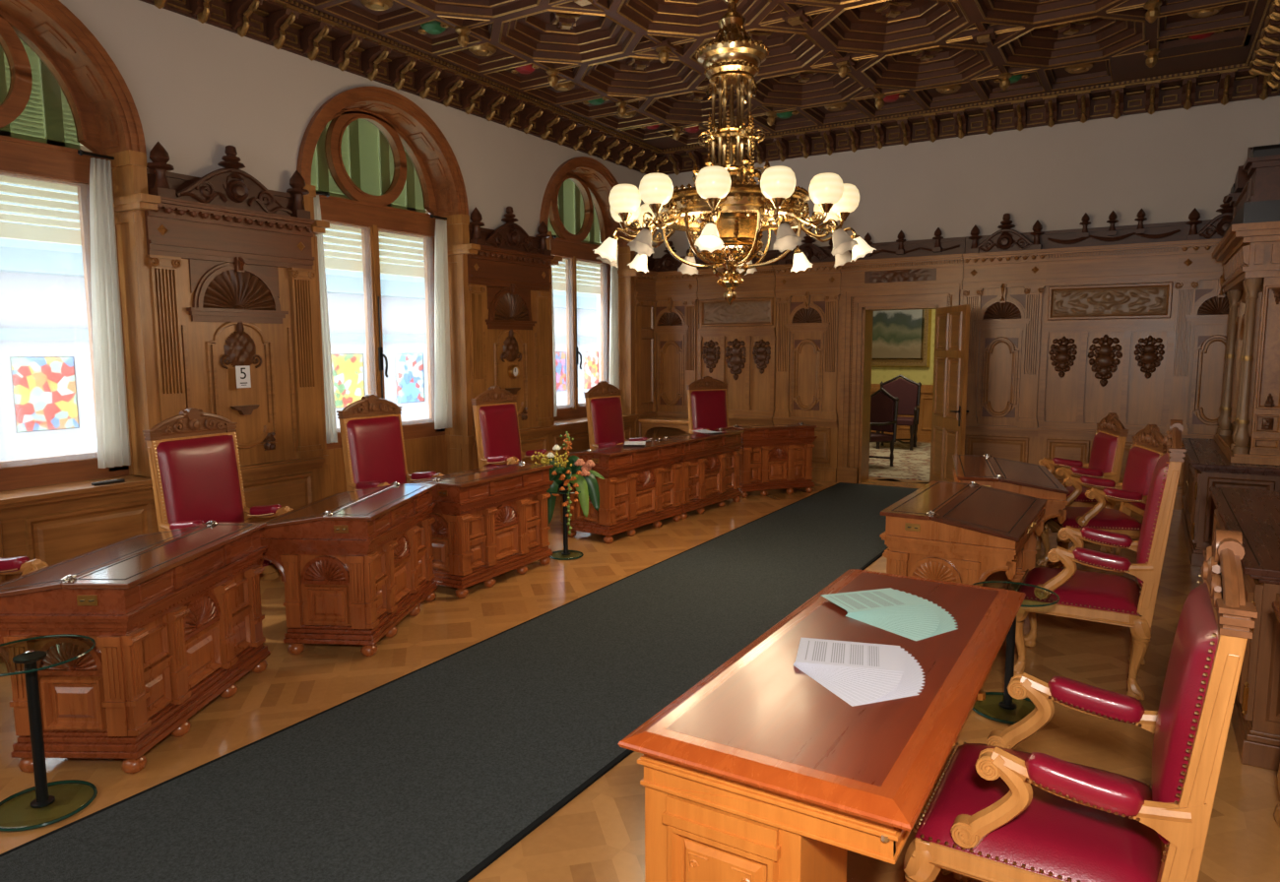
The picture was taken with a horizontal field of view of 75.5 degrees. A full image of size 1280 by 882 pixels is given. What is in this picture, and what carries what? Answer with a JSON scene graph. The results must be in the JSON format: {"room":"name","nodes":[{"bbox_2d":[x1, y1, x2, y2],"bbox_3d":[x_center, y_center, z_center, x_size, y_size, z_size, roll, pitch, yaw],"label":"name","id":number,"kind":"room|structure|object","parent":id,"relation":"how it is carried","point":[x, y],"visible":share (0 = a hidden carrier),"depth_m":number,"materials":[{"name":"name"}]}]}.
{"room":"assembly chamber","nodes":[
{"label":"assembly chamber","id":0,"kind":"room"},
{"bbox_2d":[59,0,652,382],"bbox_3d":[-2.855,-1.359,7.297,0.500,4.500,11.470,4,7,31],"label":"wall","id":1,"kind":"structure","parent":0,"point":[198,90],"depth_m":6.42,"materials":[{"name":"paint"}]},
{"bbox_2d":[0,0,161,583],"bbox_3d":[-4.084,-0.873,5.095,0.695,4.035,1.970,4,7,31],"label":"window","id":2,"kind":"structure","parent":1,"relation":"in","point":[65,102],"depth_m":5.56,"materials":[{"name":"brown wood"}]},
{"bbox_2d":[0,175,81,245],"bbox_3d":[-4.326,-1.603,5.160,0.025,0.594,1.720,4,7,31],"label":"roller shutter","id":3,"kind":"object","parent":2,"relation":"attached to","point":[7,229],"depth_m":5.59,"materials":[{"name":"plastic"}]},
{"bbox_2d":[8,355,79,433],"bbox_3d":[-3.993,-0.319,5.557,0.012,0.502,0.382,4,7,31],"label":"stained glass panel","id":4,"kind":"object","parent":2,"relation":"hanging from","point":[44,393],"visible":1,"depth_m":5.55,"materials":[{"name":"multicoloured"}]},
{"bbox_2d":[89,157,130,468],"bbox_3d":[-3.700,-0.870,5.727,0.057,2.115,0.232,4,7,31],"label":"curtain","id":5,"kind":"object","parent":2,"relation":"hanging from","point":[112,431],"visible":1,"depth_m":5.73,"materials":[{"name":"white fabric"}]},
{"bbox_2d":[144,141,324,522],"bbox_3d":[-3.057,-0.616,6.381,0.215,3.228,1.340,4,7,31],"label":"wall panel","id":6,"kind":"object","parent":1,"relation":"attached to","point":[229,255],"depth_m":6.36,"materials":[{"name":"brown wood"}]},
{"bbox_2d":[296,86,480,498],"bbox_3d":[-2.417,-1.185,7.809,0.695,4.035,1.970,4,7,31],"label":"window","id":7,"kind":"structure","parent":1,"relation":"in","point":[377,164],"depth_m":7.90,"materials":[{"name":"brown wood"}]},
{"bbox_2d":[313,194,337,444],"bbox_3d":[-2.728,-1.031,7.123,0.056,2.115,0.182,4,7,31],"label":"curtain","id":8,"kind":"object","parent":7,"relation":"hanging from","point":[330,409],"visible":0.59,"depth_m":7.15,"materials":[{"name":"white fabric"}]},
{"bbox_2d":[331,353,365,408],"bbox_3d":[-2.709,-0.559,7.648,0.012,0.502,0.392,4,7,31],"label":"stained glass panel","id":9,"kind":"object","parent":7,"relation":"hanging from","point":[348,368],"visible":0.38,"depth_m":7.65,"materials":[{"name":"multicoloured glass"}]},
{"bbox_2d":[322,224,424,277],"bbox_3d":[-2.660,-1.915,7.874,0.025,0.594,1.720,4,7,31],"label":"roller shutter","id":10,"kind":"object","parent":7,"relation":"attached to","point":[330,263],"depth_m":8.08,"materials":[{"name":"plastic"}]},
{"bbox_2d":[394,352,425,403],"bbox_3d":[-2.308,-0.634,8.301,0.012,0.502,0.372,4,7,31],"label":"stained glass panel","id":11,"kind":"object","parent":7,"relation":"hanging from","point":[409,366],"visible":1,"depth_m":8.29,"materials":[{"name":"multicoloured"}]},
{"bbox_2d":[434,218,451,429],"bbox_3d":[-2.034,-1.182,8.439,0.057,2.115,0.233,4,7,31],"label":"curtain","id":12,"kind":"object","parent":7,"relation":"hanging from","point":[442,353],"visible":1,"depth_m":8.45,"materials":[{"name":"white fabric"}]},
{"bbox_2d":[139,0,668,174],"bbox_3d":[-2.546,-3.312,6.770,0.360,0.405,11.278,4,7,31],"label":"trim","id":13,"kind":"structure","parent":1,"relation":"attached to","point":[295,27],"depth_m":7.47,"materials":[{"name":"brown wood"}]},
{"bbox_2d":[467,206,554,469],"bbox_3d":[-1.391,-0.927,9.095,0.215,3.228,1.340,4,7,31],"label":"trim","id":14,"kind":"structure","parent":1,"relation":"attached to","point":[509,285],"depth_m":9.05,"materials":[{"name":"brown wood"}]},
{"bbox_2d":[539,156,643,491],"bbox_3d":[-0.751,-1.496,10.523,0.695,4.035,1.970,4,7,31],"label":"window","id":15,"kind":"structure","parent":1,"relation":"in","point":[575,210],"depth_m":10.64,"materials":[{"name":"brown wood"}]},
{"bbox_2d":[551,258,600,294],"bbox_3d":[-0.993,-2.227,10.588,0.025,0.594,1.720,4,7,31],"label":"roller shutter","id":16,"kind":"object","parent":15,"relation":"attached to","point":[556,286],"depth_m":10.96,"materials":[{"name":"plastic"}]},
{"bbox_2d":[582,351,599,389],"bbox_3d":[-0.647,-0.945,11.006,0.012,0.502,0.352,4,7,31],"label":"stained glass panel","id":17,"kind":"object","parent":15,"relation":"hanging from","point":[591,372],"visible":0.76,"depth_m":10.99,"materials":[{"name":"multicoloured"}]},
{"bbox_2d":[609,251,619,388],"bbox_3d":[-0.366,-1.494,11.156,0.056,2.115,0.233,4,7,31],"label":"curtain","id":18,"kind":"object","parent":15,"relation":"hanging from","point":[613,310],"visible":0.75,"depth_m":11.15,"materials":[{"name":"white fabric"}]},
{"bbox_2d":[634,255,658,439],"bbox_3d":[0.116,-1.072,11.549,0.200,2.955,0.620,4,7,31],"label":"trim","id":19,"kind":"structure","parent":1,"relation":"attached to","point":[645,293],"depth_m":11.49,"materials":[{"name":"brown wood"}]},
{"bbox_2d":[0,478,1279,881],"bbox_3d":[0.278,1.079,5.622,8.111,0.001,11.976,4,7,31],"label":"floor","id":20,"kind":"structure","parent":0,"point":[599,836],"depth_m":3.94,"materials":[{"name":"brown wood"}]},
{"bbox_2d":[0,556,48,663],"bbox_3d":[-3.103,0.630,3.732,0.716,1.343,0.638,2,7,17],"label":"leather armchair","id":21,"kind":"object","parent":20,"relation":"on","point":[25,565],"visible":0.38,"depth_m":3.95,"materials":[{"name":"leather"}]},
{"bbox_2d":[0,634,97,831],"bbox_3d":[-2.238,1.070,3.065,0.408,0.605,0.408,4,7,31],"label":"stand","id":22,"kind":"object","parent":20,"relation":"on","point":[30,659],"visible":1,"depth_m":3.06,"materials":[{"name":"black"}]},
{"bbox_2d":[0,519,270,773],"bbox_3d":[-2.336,0.879,3.841,0.718,0.817,1.156,0,6,1],"label":"writing desk","id":23,"kind":"object","parent":20,"relation":"on","point":[174,617],"visible":0.98,"depth_m":3.39,"materials":[{"name":"brown wood"}]},
{"bbox_2d":[142,407,293,579],"bbox_3d":[-2.493,0.477,5.070,0.716,1.343,0.638,3,7,26],"label":"leather armchair","id":24,"kind":"object","parent":20,"relation":"on","point":[193,453],"visible":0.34,"depth_m":5.09,"materials":[{"name":"leather"}]},
{"bbox_2d":[256,481,437,656],"bbox_3d":[-1.768,0.735,5.100,0.718,0.817,1.123,0,6,5],"label":"writing desk","id":25,"kind":"object","parent":20,"relation":"on","point":[352,565],"visible":0.98,"depth_m":4.61,"materials":[{"name":"brown wood"}]},
{"bbox_2d":[336,394,444,491],"bbox_3d":[-1.876,0.315,6.495,0.716,1.343,0.638,4,8,32],"label":"leather armchair","id":26,"kind":"object","parent":20,"relation":"on","point":[371,428],"visible":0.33,"depth_m":6.55,"materials":[{"name":"leather"}]},
{"bbox_2d":[0,482,918,881],"bbox_3d":[0.329,1.089,5.465,1.444,0.014,10.800,4,7,31],"label":"carpet runner","id":27,"kind":"object","parent":20,"relation":"on","point":[434,772],"visible":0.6,"depth_m":3.56,"materials":[{"name":"black"}]},
{"bbox_2d":[405,460,553,598],"bbox_3d":[-1.250,0.608,6.217,0.718,0.817,1.095,3,7,29],"label":"writing desk","id":28,"kind":"object","parent":20,"relation":"on","point":[490,522],"visible":0.85,"depth_m":5.89,"materials":[{"name":"brown wood"}]},
{"bbox_2d":[470,385,563,523],"bbox_3d":[-1.139,0.149,7.945,0.716,1.343,0.638,4,8,32],"label":"leather armchair","id":29,"kind":"object","parent":20,"relation":"on","point":[495,415],"visible":0.44,"depth_m":7.97,"materials":[{"name":"leather"}]},
{"bbox_2d":[548,486,583,560],"bbox_3d":[-0.613,0.666,6.784,0.348,0.565,0.348,4,7,31],"label":"stand","id":30,"kind":"object","parent":20,"relation":"on","point":[564,493],"visible":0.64,"depth_m":6.77,"materials":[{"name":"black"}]},
{"bbox_2d":[530,431,604,535],"bbox_3d":[-0.596,0.355,6.699,0.498,0.873,0.400,5,8,37],"label":"flower arrangement","id":31,"kind":"object","parent":30,"relation":"on","point":[574,471],"visible":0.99,"depth_m":6.66,"materials":[{"name":"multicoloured plant"}]},
{"bbox_2d":[553,438,684,543],"bbox_3d":[-0.201,0.421,7.844,0.718,0.817,1.226,4,8,35],"label":"writing desk","id":32,"kind":"object","parent":20,"relation":"on","point":[640,485],"visible":0.81,"depth_m":7.48,"materials":[{"name":"brown wood"}]},
{"bbox_2d":[583,381,653,448],"bbox_3d":[-0.143,0.023,9.032,0.716,1.343,0.638,4,8,36],"label":"leather armchair","id":33,"kind":"object","parent":20,"relation":"on","point":[606,427],"visible":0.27,"depth_m":9.07,"materials":[{"name":"leather"}]},
{"bbox_2d":[638,416,689,439],"bbox_3d":[0.445,0.065,11.360,0.860,0.735,0.400,4,7,31],"label":"console table","id":34,"kind":"object","parent":20,"relation":"on","point":[647,423],"visible":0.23,"depth_m":11.26,"materials":[{"name":"brown wood"}]},
{"bbox_2d":[644,428,744,519],"bbox_3d":[0.507,0.305,8.847,0.718,0.817,1.226,4,8,35],"label":"writing desk","id":35,"kind":"object","parent":20,"relation":"on","point":[709,473],"visible":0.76,"depth_m":8.62,"materials":[{"name":"brown wood"}]},
{"bbox_2d":[686,376,731,433],"bbox_3d":[1.014,-0.139,10.427,0.638,1.343,0.716,-4,7,-27],"label":"leather armchair","id":36,"kind":"object","parent":20,"relation":"on","point":[707,399],"visible":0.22,"depth_m":10.59,"materials":[{"name":"leather"}]},
{"bbox_2d":[715,422,817,498],"bbox_3d":[1.485,0.189,9.843,0.984,0.817,0.718,-3,7,-21],"label":"writing desk","id":37,"kind":"object","parent":20,"relation":"on","point":[778,456],"visible":0.79,"depth_m":9.54,"materials":[{"name":"brown wood"}]},
{"bbox_2d":[617,569,1025,881],"bbox_3d":[0.713,1.022,2.615,0.690,0.780,1.810,4,7,31],"label":"table","id":38,"kind":"object","parent":20,"relation":"on","point":[758,771],"visible":0.9,"depth_m":1.97,"materials":[{"name":"brown wood"}]},
{"bbox_2d":[795,666,919,706],"bbox_3d":[0.596,0.664,2.304,0.210,0.001,0.297,-3,7,-20],"label":"paper sheet","id":39,"kind":"object","parent":38,"relation":"on","point":[842,697],"visible":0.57,"depth_m":2.19,"materials":[{"name":"paper"}]},
{"bbox_2d":[794,665,921,704],"bbox_3d":[0.602,0.662,2.312,0.210,0.001,0.297,-3,7,-23],"label":"paper sheet","id":40,"kind":"object","parent":39,"relation":"on","point":[855,701],"visible":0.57,"depth_m":2.21,"materials":[{"name":"paper"}]},
{"bbox_2d":[796,666,923,703],"bbox_3d":[0.607,0.660,2.320,0.210,0.001,0.297,-3,7,-26],"label":"paper sheet","id":41,"kind":"object","parent":40,"relation":"on","point":[863,701],"visible":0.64,"depth_m":2.21,"materials":[{"name":"paper"}]},
{"bbox_2d":[793,664,924,702],"bbox_3d":[0.611,0.658,2.329,0.210,0.001,0.297,-4,7,-30],"label":"paper sheet","id":42,"kind":"object","parent":41,"relation":"on","point":[829,681],"visible":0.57,"depth_m":2.23,"materials":[{"name":"paper"}]},
{"bbox_2d":[796,665,924,700],"bbox_3d":[0.615,0.656,2.337,0.210,0.001,0.297,-4,8,-33],"label":"paper sheet","id":43,"kind":"object","parent":42,"relation":"on","point":[836,682],"visible":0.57,"depth_m":2.24,"materials":[{"name":"paper"}]},
{"bbox_2d":[794,664,925,698],"bbox_3d":[0.619,0.654,2.346,0.210,0.001,0.297,-5,8,-37],"label":"paper sheet","id":44,"kind":"object","parent":43,"relation":"on","point":[922,678],"visible":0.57,"depth_m":2.25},
{"bbox_2d":[795,664,925,696],"bbox_3d":[0.622,0.652,2.356,0.210,0.001,0.297,-6,8,-40],"label":"paper sheet","id":45,"kind":"object","parent":44,"relation":"on","point":[921,675],"visible":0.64,"depth_m":2.26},
{"bbox_2d":[793,663,924,694],"bbox_3d":[0.624,0.650,2.365,0.210,0.001,0.297,-6,9,-43],"label":"paper sheet","id":46,"kind":"object","parent":45,"relation":"on","point":[921,672],"visible":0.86,"depth_m":2.27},
{"bbox_2d":[794,663,923,692],"bbox_3d":[0.626,0.648,2.374,0.297,0.001,0.210,6,9,43],"label":"paper sheet","id":47,"kind":"object","parent":46,"relation":"on","point":[919,670],"visible":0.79,"depth_m":2.27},
{"bbox_2d":[795,663,921,690],"bbox_3d":[0.627,0.646,2.384,0.297,0.001,0.210,5,8,39],"label":"paper sheet","id":48,"kind":"object","parent":47,"relation":"on","point":[918,667],"visible":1,"depth_m":2.28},
{"bbox_2d":[796,662,919,687],"bbox_3d":[0.628,0.643,2.393,0.297,0.001,0.210,4,8,36],"label":"paper sheet","id":49,"kind":"object","parent":48,"relation":"on","point":[916,665],"visible":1,"depth_m":2.30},
{"bbox_2d":[798,659,916,685],"bbox_3d":[0.628,0.641,2.403,0.297,0.001,0.210,4,8,32],"label":"paper sheet","id":50,"kind":"object","parent":49,"relation":"on","point":[914,662],"visible":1,"depth_m":2.31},
{"bbox_2d":[794,656,914,682],"bbox_3d":[0.627,0.639,2.412,0.297,0.001,0.210,3,7,29],"label":"paper sheet","id":51,"kind":"object","parent":50,"relation":"on","point":[911,658],"visible":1,"depth_m":2.31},
{"bbox_2d":[796,653,911,680],"bbox_3d":[0.626,0.637,2.422,0.297,0.001,0.210,3,7,25],"label":"paper sheet","id":52,"kind":"object","parent":51,"relation":"on","point":[909,655],"visible":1,"depth_m":2.32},
{"bbox_2d":[794,650,907,677],"bbox_3d":[0.625,0.635,2.431,0.297,0.001,0.210,2,7,22],"label":"paper sheet","id":53,"kind":"object","parent":52,"relation":"on","point":[905,652],"visible":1,"depth_m":2.33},
{"bbox_2d":[801,648,904,674],"bbox_3d":[0.623,0.633,2.440,0.297,0.001,0.210,2,7,19],"label":"paper sheet","id":54,"kind":"object","parent":53,"relation":"on","point":[902,650],"visible":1,"depth_m":2.34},
{"bbox_2d":[795,638,902,672],"bbox_3d":[0.620,0.630,2.450,0.297,0.001,0.210,2,7,15],"label":"paper sheet","id":55,"kind":"object","parent":54,"relation":"on","point":[879,657],"visible":1,"depth_m":2.44,"materials":[{"name":"paper"}]},
{"bbox_2d":[847,616,958,640],"bbox_3d":[0.877,0.610,2.783,0.210,0.001,0.297,-4,8,-33],"label":"paper sheet","id":56,"kind":"object","parent":38,"relation":"on","point":[954,628],"visible":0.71,"depth_m":2.68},
{"bbox_2d":[848,616,958,639],"bbox_3d":[0.881,0.607,2.794,0.210,0.001,0.297,-5,8,-37],"label":"paper sheet","id":57,"kind":"object","parent":56,"relation":"on","point":[952,626],"visible":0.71,"depth_m":2.69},
{"bbox_2d":[845,615,956,638],"bbox_3d":[0.885,0.605,2.806,0.210,0.001,0.297,-6,9,-41],"label":"paper sheet","id":58,"kind":"object","parent":57,"relation":"on","point":[952,623],"visible":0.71,"depth_m":2.71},
{"bbox_2d":[846,615,956,636],"bbox_3d":[0.888,0.602,2.817,0.297,0.001,0.210,6,9,44],"label":"paper sheet","id":59,"kind":"object","parent":58,"relation":"on","point":[951,620],"visible":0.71,"depth_m":2.72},
{"bbox_2d":[847,615,954,634],"bbox_3d":[0.889,0.600,2.829,0.297,0.001,0.210,5,8,39],"label":"paper sheet","id":60,"kind":"object","parent":59,"relation":"on","point":[950,617],"visible":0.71,"depth_m":2.73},
{"bbox_2d":[849,614,952,632],"bbox_3d":[0.890,0.598,2.841,0.297,0.001,0.210,4,8,35],"label":"paper sheet","id":61,"kind":"object","parent":60,"relation":"on","point":[947,616],"visible":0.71,"depth_m":2.75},
{"bbox_2d":[851,611,948,630],"bbox_3d":[0.890,0.595,2.854,0.297,0.001,0.210,4,7,31],"label":"paper sheet","id":62,"kind":"object","parent":61,"relation":"on","point":[945,613],"visible":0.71,"depth_m":2.76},
{"bbox_2d":[846,608,945,627],"bbox_3d":[0.889,0.593,2.866,0.297,0.001,0.210,3,7,27],"label":"paper sheet","id":63,"kind":"object","parent":62,"relation":"on","point":[942,610],"visible":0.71,"depth_m":2.76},
{"bbox_2d":[846,606,941,625],"bbox_3d":[0.887,0.590,2.878,0.297,0.001,0.210,2,7,22],"label":"paper sheet","id":64,"kind":"object","parent":63,"relation":"on","point":[938,608],"visible":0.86,"depth_m":2.78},
{"bbox_2d":[851,603,939,623],"bbox_3d":[0.884,0.588,2.889,0.297,0.001,0.210,2,7,18],"label":"paper sheet","id":65,"kind":"object","parent":64,"relation":"on","point":[934,606],"visible":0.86,"depth_m":2.79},
{"bbox_2d":[855,601,938,620],"bbox_3d":[0.880,0.585,2.901,0.297,0.001,0.210,1,7,14],"label":"paper sheet","id":66,"kind":"object","parent":65,"relation":"on","point":[930,603],"visible":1,"depth_m":2.80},
{"bbox_2d":[847,599,938,618],"bbox_3d":[0.876,0.583,2.912,0.297,0.001,0.210,1,6,9],"label":"paper sheet","id":67,"kind":"object","parent":66,"relation":"on","point":[926,601],"visible":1,"depth_m":2.81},
{"bbox_2d":[846,597,937,616],"bbox_3d":[0.870,0.581,2.923,0.297,0.001,0.210,0,6,5],"label":"paper sheet","id":68,"kind":"object","parent":67,"relation":"on","point":[922,599],"visible":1,"depth_m":2.83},
{"bbox_2d":[847,595,935,613],"bbox_3d":[0.864,0.579,2.933,0.297,0.001,0.210,0,6,1],"label":"paper sheet","id":69,"kind":"object","parent":68,"relation":"on","point":[914,596],"visible":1,"depth_m":2.84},
{"bbox_2d":[855,593,933,613],"bbox_3d":[0.857,0.576,2.943,0.297,0.001,0.210,-1,6,-4],"label":"paper sheet","id":70,"kind":"object","parent":69,"relation":"on","point":[908,594],"visible":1,"depth_m":2.85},
{"bbox_2d":[847,591,931,613],"bbox_3d":[0.849,0.574,2.952,0.297,0.001,0.210,-1,6,-8],"label":"paper sheet","id":71,"kind":"object","parent":70,"relation":"on","point":[926,608],"visible":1,"depth_m":2.87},
{"bbox_2d":[846,589,927,613],"bbox_3d":[0.840,0.572,2.961,0.297,0.001,0.210,-2,7,-12],"label":"paper sheet","id":72,"kind":"object","parent":71,"relation":"on","point":[922,606],"visible":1,"depth_m":2.88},
{"bbox_2d":[820,587,923,612],"bbox_3d":[0.831,0.570,2.969,0.297,0.001,0.210,-2,7,-17],"label":"paper sheet","id":73,"kind":"object","parent":72,"relation":"on","point":[881,599],"visible":1,"depth_m":2.96,"materials":[{"name":"paper"}]},
{"bbox_2d":[879,480,1047,590],"bbox_3d":[1.968,0.735,4.960,0.718,0.817,1.284,4,8,32],"label":"writing desk","id":74,"kind":"object","parent":20,"relation":"on","point":[972,533],"visible":0.7,"depth_m":4.52,"materials":[{"name":"brown wood"}]},
{"bbox_2d":[952,453,1069,582],"bbox_3d":[2.772,0.580,6.313,0.718,0.817,1.314,2,7,19],"label":"writing desk","id":75,"kind":"object","parent":20,"relation":"on","point":[1026,479],"visible":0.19,"depth_m":5.75,"materials":[{"name":"brown wood"}]},
{"bbox_2d":[971,580,1059,724],"bbox_3d":[1.729,0.979,3.861,0.388,0.575,0.388,4,7,31],"label":"stand","id":76,"kind":"object","parent":20,"relation":"on","point":[1007,703],"visible":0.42,"depth_m":3.85,"materials":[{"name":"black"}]},
{"bbox_2d":[903,528,1257,881],"bbox_3d":[1.146,0.824,2.220,0.706,1.258,0.638,4,7,31],"label":"leather armchair","id":77,"kind":"object","parent":20,"relation":"on","point":[998,812],"visible":1,"depth_m":2.01,"materials":[{"name":"leather"}]},
{"bbox_2d":[1035,412,1129,553],"bbox_3d":[3.685,0.323,7.103,0.693,1.143,0.638,1,7,12],"label":"leather armchair","id":78,"kind":"object","parent":20,"relation":"on","point":[1109,443],"visible":0.53,"depth_m":6.84,"materials":[{"name":"leather"}]},
{"bbox_2d":[1013,419,1186,700],"bbox_3d":[2.344,0.546,4.271,0.716,1.343,0.638,4,7,31],"label":"leather armchair","id":79,"kind":"object","parent":20,"relation":"on","point":[1109,599],"visible":0.95,"depth_m":4.03,"materials":[{"name":"leather"}]},
{"bbox_2d":[1036,424,1166,569],"bbox_3d":[3.372,0.441,6.059,0.693,1.143,0.638,1,7,12],"label":"leather armchair","id":80,"kind":"object","parent":20,"relation":"on","point":[1148,446],"visible":0.68,"depth_m":5.89,"materials":[{"name":"leather"}]},
{"bbox_2d":[1181,438,1279,567],"bbox_3d":[5.045,0.483,7.156,0.575,0.801,2.120,4,7,31],"label":"fireplace","id":81,"kind":"object","parent":20,"relation":"on","point":[1206,465],"visible":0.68,"depth_m":6.40,"materials":[{"name":"brown wood"}]},
{"bbox_2d":[1182,438,1279,476],"bbox_3d":[5.044,0.116,7.115,0.575,0.060,2.120,4,7,31],"label":"countertop","id":82,"kind":"structure","parent":81,"relation":"on","point":[1212,459],"depth_m":6.38,"materials":[{"name":"wood"}]},
{"bbox_2d":[1212,143,1279,465],"bbox_3d":[5.126,-1.140,6.979,0.430,2.460,2.160,4,7,31],"label":"overmantel","id":83,"kind":"object","parent":82,"relation":"on","point":[1248,420],"visible":1,"depth_m":6.25,"materials":[{"name":"brown wood"}]},
{"bbox_2d":[1209,486,1279,770],"bbox_3d":[3.232,0.817,4.164,0.535,0.821,2.250,4,7,31],"label":"base cabinet","id":84,"kind":"object","parent":20,"relation":"on","point":[1254,513],"visible":0.59,"depth_m":3.37,"materials":[{"name":"brown wood"}]},
{"bbox_2d":[1209,486,1279,584],"bbox_3d":[3.231,0.440,4.121,0.535,0.060,2.250,4,7,31],"label":"countertop","id":85,"kind":"structure","parent":84,"relation":"on","point":[1257,512],"depth_m":4.12,"materials":[{"name":"wood"}]},
{"bbox_2d":[298,0,1263,148],"bbox_3d":[0.166,-3.345,5.097,7.720,0.510,11.670,4,7,31],"label":"ceiling","id":86,"kind":"structure","parent":0,"point":[629,67],"depth_m":7.46,"materials":[{"name":"brown wood"}]},
{"bbox_2d":[592,0,876,305],"bbox_3d":[0.633,-2.135,5.733,1.913,2.360,1.913,0,6,-1],"label":"chandelier","id":87,"kind":"object","parent":86,"relation":"hanging from","point":[730,213],"visible":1,"depth_m":5.55,"materials":[{"name":"metal"}]},
{"bbox_2d":[868,440,931,484],"bbox_3d":[3.892,0.255,13.008,5.200,0.040,4.930,4,7,31],"label":"floor","id":88,"kind":"structure","parent":0,"point":[869,478],"depth_m":10.66,"materials":[{"name":"brown wood"}]},
{"bbox_2d":[868,441,930,481],"bbox_3d":[3.810,0.234,12.968,4.300,0.012,4.280,4,7,31],"label":"rug","id":89,"kind":"object","parent":88,"relation":"on","point":[915,465],"visible":0.14,"depth_m":12.21,"materials":[{"name":"carpet"}]},
{"bbox_2d":[869,387,898,466],"bbox_3d":[3.259,-0.200,11.836,0.587,1.106,0.636,-4,7,-27],"label":"armchair","id":90,"kind":"object","parent":89,"relation":"on","point":[883,406],"visible":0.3,"depth_m":11.76,"materials":[{"name":"red fabric"}]},
{"bbox_2d":[876,374,921,450],"bbox_3d":[4.317,-0.493,13.865,0.692,1.229,0.638,3,7,24],"label":"armchair","id":91,"kind":"object","parent":89,"relation":"on","point":[908,392],"visible":0.68,"depth_m":13.99,"materials":[{"name":"red fabric"}]},
{"bbox_2d":[871,309,935,384],"bbox_3d":[5.221,-1.704,14.992,5.200,3.400,0.200,4,7,31],"label":"wall","id":92,"kind":"structure","parent":0,"point":[925,375],"depth_m":15.07,"materials":[{"name":"paint"}]},
{"bbox_2d":[871,309,932,368],"bbox_3d":[4.285,-2.166,15.332,2.140,1.590,0.107,4,7,31],"label":"painting","id":93,"kind":"object","parent":92,"relation":"attached to","point":[900,338],"visible":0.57,"depth_m":15.08,"materials":[{"name":"paint"}]},
{"bbox_2d":[870,384,933,442],"bbox_3d":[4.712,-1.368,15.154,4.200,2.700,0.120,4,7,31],"label":"trim","id":94,"kind":"structure","parent":92,"relation":"attached to","point":[924,433],"depth_m":15.01,"materials":[{"name":"brown wood"}]},
{"bbox_2d":[652,95,1279,257],"bbox_3d":[3.135,-1.707,10.164,7.720,4.500,0.300,4,7,31],"label":"wall","id":95,"kind":"structure","parent":0,"point":[1167,164],"depth_m":9.03,"materials":[{"name":"paint"}]},
{"bbox_2d":[647,241,699,438],"bbox_3d":[0.417,-1.192,11.607,0.860,3.178,0.215,4,7,31],"label":"trim","id":96,"kind":"structure","parent":95,"relation":"attached to","point":[675,305],"depth_m":11.56,"materials":[{"name":"brown wood"}]},
{"bbox_2d":[696,250,777,427],"bbox_3d":[1.267,-1.106,11.086,1.152,3.116,0.200,4,7,31],"label":"trim","id":97,"kind":"structure","parent":95,"relation":"attached to","point":[736,341],"depth_m":11.04,"materials":[{"name":"brown wood"}]},
{"bbox_2d":[771,230,840,482],"bbox_3d":[2.124,-1.083,10.571,0.860,3.178,0.215,4,7,31],"label":"trim","id":98,"kind":"structure","parent":95,"relation":"attached to","point":[808,301],"depth_m":10.55,"materials":[{"name":"brown wood"}]},
{"bbox_2d":[839,227,965,294],"bbox_3d":[3.097,-2.146,9.843,1.430,0.725,0.200,4,7,31],"label":"trim","id":99,"kind":"structure","parent":95,"relation":"attached to","point":[938,260],"depth_m":9.79,"materials":[{"name":"brown wood"}]},
{"bbox_2d":[836,283,970,483],"bbox_3d":[3.318,-0.634,9.895,0.876,2.425,1.836,-5,8,-35],"label":"door","id":100,"kind":"structure","parent":95,"relation":"in","point":[858,304],"depth_m":9.86,"materials":[{"name":"brown wood"}]},
{"bbox_2d":[656,62,1279,175],"bbox_3d":[3.115,-3.650,9.565,7.094,0.405,0.360,4,7,31],"label":"trim","id":101,"kind":"structure","parent":95,"relation":"attached to","point":[1225,84],"depth_m":9.04,"materials":[{"name":"brown wood"}]},
{"bbox_2d":[962,213,1048,464],"bbox_3d":[4.088,-0.958,9.380,0.860,3.178,0.215,4,7,31],"label":"trim","id":102,"kind":"structure","parent":95,"relation":"attached to","point":[1004,276],"depth_m":9.35,"materials":[{"name":"brown wood"}]},
{"bbox_2d":[1036,208,1180,505],"bbox_3d":[4.968,-0.871,8.841,1.242,3.116,0.200,4,7,31],"label":"wall panel","id":103,"kind":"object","parent":95,"relation":"attached to","point":[1108,335],"depth_m":8.82,"materials":[{"name":"brown wood"}]},
{"bbox_2d":[1164,194,1233,510],"bbox_3d":[5.812,-0.848,8.334,0.790,3.178,0.215,4,7,31],"label":"trim","id":104,"kind":"structure","parent":95,"relation":"attached to","point":[1201,308],"depth_m":8.40,"materials":[{"name":"brown wood"}]},
{"bbox_3d":[3.385,-0.949,3.395,0.200,4.500,11.670,4,7,31],"label":"wall","id":105,"kind":"structure","parent":0,"visible":0},
{"bbox_2d":[1243,0,1279,94],"bbox_3d":[3.111,-2.944,3.275,0.360,0.405,11.170,4,7,31],"label":"trim","id":106,"kind":"structure","parent":105,"relation":"attached to","point":[1262,54],"depth_m":7.12,"materials":[{"name":"brown wood"}]},
{"label":"outside","id":107,"kind":"structure","parent":0,"visible":0},
{"bbox_2d":[0,182,597,461],"bbox_3d":[-12.441,-0.117,15.877,3.700,10.200,60.600,4,7,31],"label":"outdoor backdrop","id":108,"kind":"structure","parent":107,"point":[43,304],"depth_m":15.88,"materials":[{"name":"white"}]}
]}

